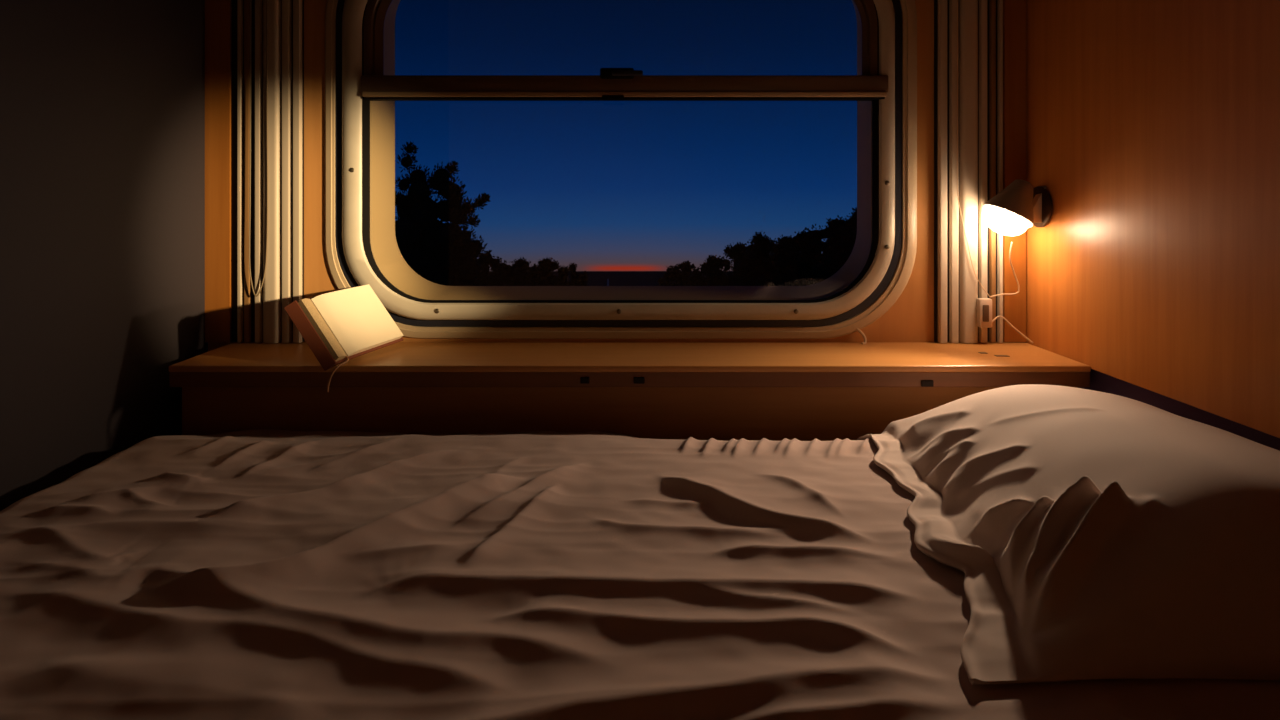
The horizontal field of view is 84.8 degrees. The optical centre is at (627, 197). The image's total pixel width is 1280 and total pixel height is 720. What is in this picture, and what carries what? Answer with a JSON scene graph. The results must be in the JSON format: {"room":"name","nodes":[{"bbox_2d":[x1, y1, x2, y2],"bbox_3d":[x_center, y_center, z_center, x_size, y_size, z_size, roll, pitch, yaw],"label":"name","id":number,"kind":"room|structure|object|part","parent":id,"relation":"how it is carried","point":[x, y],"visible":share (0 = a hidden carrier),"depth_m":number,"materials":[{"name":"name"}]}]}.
{"room":"train carriage","nodes":[
{"label":"train carriage","id":0,"kind":"room"},
{"bbox_2d":[0,0,207,510],"bbox_3d":[-1.050,-0.125,0.595,0.060,2.350,2.410,0,0,0],"label":"wall","id":1,"kind":"structure","parent":0,"point":[102,102],"depth_m":1.34,"materials":[{"name":"grey"}]},
{"bbox_2d":[205,0,1025,351],"bbox_3d":[-0.027,-0.125,1.714,1.986,2.350,0.072,0,0,0],"label":"wall","id":2,"kind":"structure","parent":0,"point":[910,318],"depth_m":1.69,"materials":[{"name":"brown wood"}]},
{"bbox_2d":[249,0,267,296],"bbox_3d":[-0.884,-0.167,1.676,0.046,0.806,0.003,0,0,0],"label":"blind cord","id":3,"kind":"object","parent":2,"relation":"hanging from","point":[250,0],"visible":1,"depth_m":1.68,"materials":[{"name":"beige fabric"}]},
{"bbox_2d":[325,0,916,338],"bbox_3d":[-0.008,-0.152,1.747,1.550,1.103,0.186,0,0,0],"label":"window","id":4,"kind":"structure","parent":2,"relation":"attached to","point":[362,86],"depth_m":1.69,"materials":[{"name":"beige metal"}]},
{"bbox_3d":[-0.018,-0.421,1.703,1.252,0.320,0.022,0,0,0],"label":"sash frame","id":5,"kind":"part","parent":4,"relation":"part of","materials":[{"name":"brown metal"}]},
{"bbox_3d":[-0.001,-0.296,1.662,0.073,0.012,0.016,0,0,0],"label":"latch lever","id":6,"kind":"part","parent":4,"relation":"part of","materials":[{"name":"black metal"}]},
{"bbox_2d":[169,342,1090,440],"bbox_3d":[0.004,0.474,1.577,1.921,0.251,0.243,0,0,0],"label":"shelf","id":7,"kind":"object","parent":2,"relation":"attached to","point":[725,391],"visible":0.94,"depth_m":1.50,"materials":[{"name":"laminate"}]},
{"bbox_2d":[284,284,403,391],"bbox_3d":[-0.620,0.300,1.550,0.130,0.191,0.231,0,0,20],"label":"book","id":8,"kind":"object","parent":7,"relation":"on","point":[341,326],"visible":1,"depth_m":1.51,"materials":[{"name":"paper"}]},
{"bbox_3d":[0.004,0.356,1.581,1.921,0.012,0.236,0,0,0],"label":"shelf","id":9,"kind":"part","parent":7,"relation":"part of","materials":[{"name":"laminate"}]},
{"bbox_2d":[856,328,866,343],"bbox_3d":[0.560,0.333,1.692,0.017,0.039,0.032,0,0,-36],"label":"wall hook","id":10,"kind":"object","parent":2,"relation":"attached to","point":[857,329],"visible":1,"depth_m":1.68,"materials":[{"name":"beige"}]},
{"bbox_2d":[1026,0,1279,450],"bbox_3d":[1.001,-0.125,0.595,0.070,2.350,2.410,0,0,0],"label":"wall","id":11,"kind":"structure","parent":0,"point":[1153,126],"depth_m":1.27,"materials":[{"name":"brown wood"}]},
{"bbox_2d":[957,0,1052,343],"bbox_3d":[0.877,-0.100,1.624,0.183,0.889,0.119,0,0,0],"label":"reading lamp","id":12,"kind":"object","parent":11,"relation":"attached to","point":[1026,205],"visible":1,"depth_m":1.61,"materials":[{"name":"brown"}]},
{"bbox_2d":[977,298,991,327],"bbox_3d":[0.851,0.274,1.672,0.031,0.069,0.020,0,0,0],"label":"switch","id":13,"kind":"object","parent":12,"relation":"attached to","point":[984,305],"depth_m":1.66,"materials":[{"name":"white plastic"}]},
{"bbox_2d":[983,179,1033,224],"bbox_3d":[0.881,0.011,1.620,0.105,0.108,0.112,0,0,0],"label":"hood","id":14,"kind":"object","parent":12,"relation":"attached to","point":[1015,203],"depth_m":1.59,"materials":[{"name":"beige metal"}]},
{"bbox_3d":[0.959,0.021,1.635,0.013,0.096,0.096,0,0,0],"label":"wall plate","id":15,"kind":"part","parent":12,"relation":"part of","materials":[{"name":"brown"}]},
{"bbox_3d":[-0.027,1.080,0.595,2.106,0.060,2.410,0,0,0],"label":"floor","id":16,"kind":"structure","parent":0,"visible":0},
{"bbox_3d":[0.003,0.797,0.991,1.893,0.505,1.002,0,0,0],"label":"bunk","id":17,"kind":"object","parent":16,"relation":"on","visible":0},
{"bbox_2d":[0,429,1279,719],"bbox_3d":[0.004,0.536,0.971,1.917,0.210,1.046,0,0,0],"label":"sheet","id":18,"kind":"object","parent":17,"relation":"on","point":[255,574],"visible":0.78,"depth_m":0.80,"materials":[{"name":"fabric"}]},
{"bbox_2d":[857,384,1279,684],"bbox_3d":[0.659,0.397,1.027,0.638,0.187,0.789,0,0,3],"label":"pillow","id":19,"kind":"object","parent":18,"relation":"on","point":[1092,534],"visible":1,"depth_m":0.76,"materials":[{"name":"beige fabric"}]},
{"label":"outside","id":20,"kind":"structure","parent":0,"visible":0},
{"bbox_2d":[455,271,732,285],"bbox_3d":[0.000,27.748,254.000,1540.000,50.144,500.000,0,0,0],"label":"field","id":21,"kind":"structure","parent":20,"point":[596,278],"depth_m":165.92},
{"bbox_2d":[395,141,489,285],"bbox_3d":[-4.070,1.431,15.045,2.354,5.338,1.528,0,0,0],"label":"feathery tree","id":22,"kind":"object","parent":21,"relation":"on","point":[438,251],"visible":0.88,"depth_m":14.78,"materials":[{"name":"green plant"}]},
{"bbox_2d":[478,250,519,285],"bbox_3d":[-3.830,3.014,18.992,2.421,3.357,1.545,0,0,0],"label":"bush","id":23,"kind":"object","parent":21,"relation":"on","point":[495,278],"visible":0.23,"depth_m":18.97,"materials":[{"name":"green plant"}]},
{"bbox_2d":[482,260,528,285],"bbox_3d":[-6.015,4.580,32.962,3.152,3.340,2.115,0,0,-31],"label":"bush","id":24,"kind":"object","parent":21,"relation":"on","point":[515,277],"visible":0.16,"depth_m":32.85,"materials":[{"name":"green plant"}]},
{"bbox_2d":[504,257,552,285],"bbox_3d":[-6.447,5.326,41.988,4.530,3.615,2.797,0,0,0],"label":"bush","id":25,"kind":"object","parent":21,"relation":"on","point":[535,272],"visible":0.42,"depth_m":41.64,"materials":[{"name":"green plant"}]},
{"bbox_2d":[527,258,568,285],"bbox_3d":[-5.662,6.004,49.912,4.212,3.777,2.918,0,0,0],"label":"bush","id":26,"kind":"object","parent":21,"relation":"on","point":[547,265],"visible":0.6,"depth_m":49.69,"materials":[{"name":"green plant"}]},
{"bbox_2d":[557,263,588,285],"bbox_3d":[-4.979,7.162,59.925,3.360,3.317,2.316,0,0,0],"label":"bush","id":27,"kind":"object","parent":21,"relation":"on","point":[576,279],"visible":0.55,"depth_m":59.77,"materials":[{"name":"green plant"}]},
{"bbox_2d":[658,260,708,285],"bbox_3d":[6.738,9.479,83.910,6.509,4.098,4.595,0,0,0],"label":"tree","id":28,"kind":"object","parent":21,"relation":"on","point":[687,268],"visible":0.78,"depth_m":83.71,"materials":[{"name":"green plant"}]},
{"bbox_2d":[677,255,733,285],"bbox_3d":[8.260,7.980,71.792,6.113,4.445,4.045,0,0,-11],"label":"tree","id":29,"kind":"object","parent":21,"relation":"on","point":[711,259],"visible":0.5,"depth_m":71.77,"materials":[{"name":"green plant"}]},
{"bbox_2d":[703,242,770,285],"bbox_3d":[9.918,6.598,61.602,6.398,5.506,3.766,0,0,0],"label":"tree","id":30,"kind":"object","parent":21,"relation":"on","point":[712,276],"visible":0.29,"depth_m":61.96,"materials":[{"name":"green plant"}]},
{"bbox_2d":[730,232,785,285],"bbox_3d":[10.241,5.492,53.548,5.340,6.040,4.443,0,0,36],"label":"tree","id":31,"kind":"object","parent":21,"relation":"on","point":[757,251],"visible":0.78,"depth_m":53.32,"materials":[{"name":"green plant"}]},
{"bbox_2d":[765,235,799,269],"bbox_3d":[17.062,7.207,74.073,8.210,6.816,5.246,0,0,7],"label":"tree","id":32,"kind":"object","parent":21,"relation":"on","point":[784,240],"visible":0.2,"depth_m":73.34,"materials":[{"name":"green plant"}]},
{"bbox_2d":[770,227,829,284],"bbox_3d":[16.125,6.222,64.041,7.701,7.192,5.350,0,0,0],"label":"tree","id":33,"kind":"object","parent":21,"relation":"on","point":[800,239],"visible":0.19,"depth_m":63.52,"materials":[{"name":"green plant"}]},
{"bbox_2d":[792,237,855,285],"bbox_3d":[8.630,3.709,28.152,4.841,4.357,3.561,0,0,0],"label":"tree","id":34,"kind":"object","parent":21,"relation":"on","point":[840,254],"visible":0.2,"depth_m":27.75,"materials":[{"name":"green plant"}]},
{"bbox_2d":[800,215,847,281],"bbox_3d":[14.104,4.719,46.725,5.475,7.212,5.203,0,0,-36],"label":"tree","id":35,"kind":"object","parent":21,"relation":"on","point":[816,245],"visible":0.2,"depth_m":46.63,"materials":[{"name":"green plant"}]},
{"bbox_2d":[826,207,856,269],"bbox_3d":[13.325,3.578,40.141,6.244,6.437,3.984,0,0,0],"label":"tree","id":36,"kind":"object","parent":21,"relation":"on","point":[849,230],"visible":0.11,"depth_m":39.64,"materials":[{"name":"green plant"}]}
]}

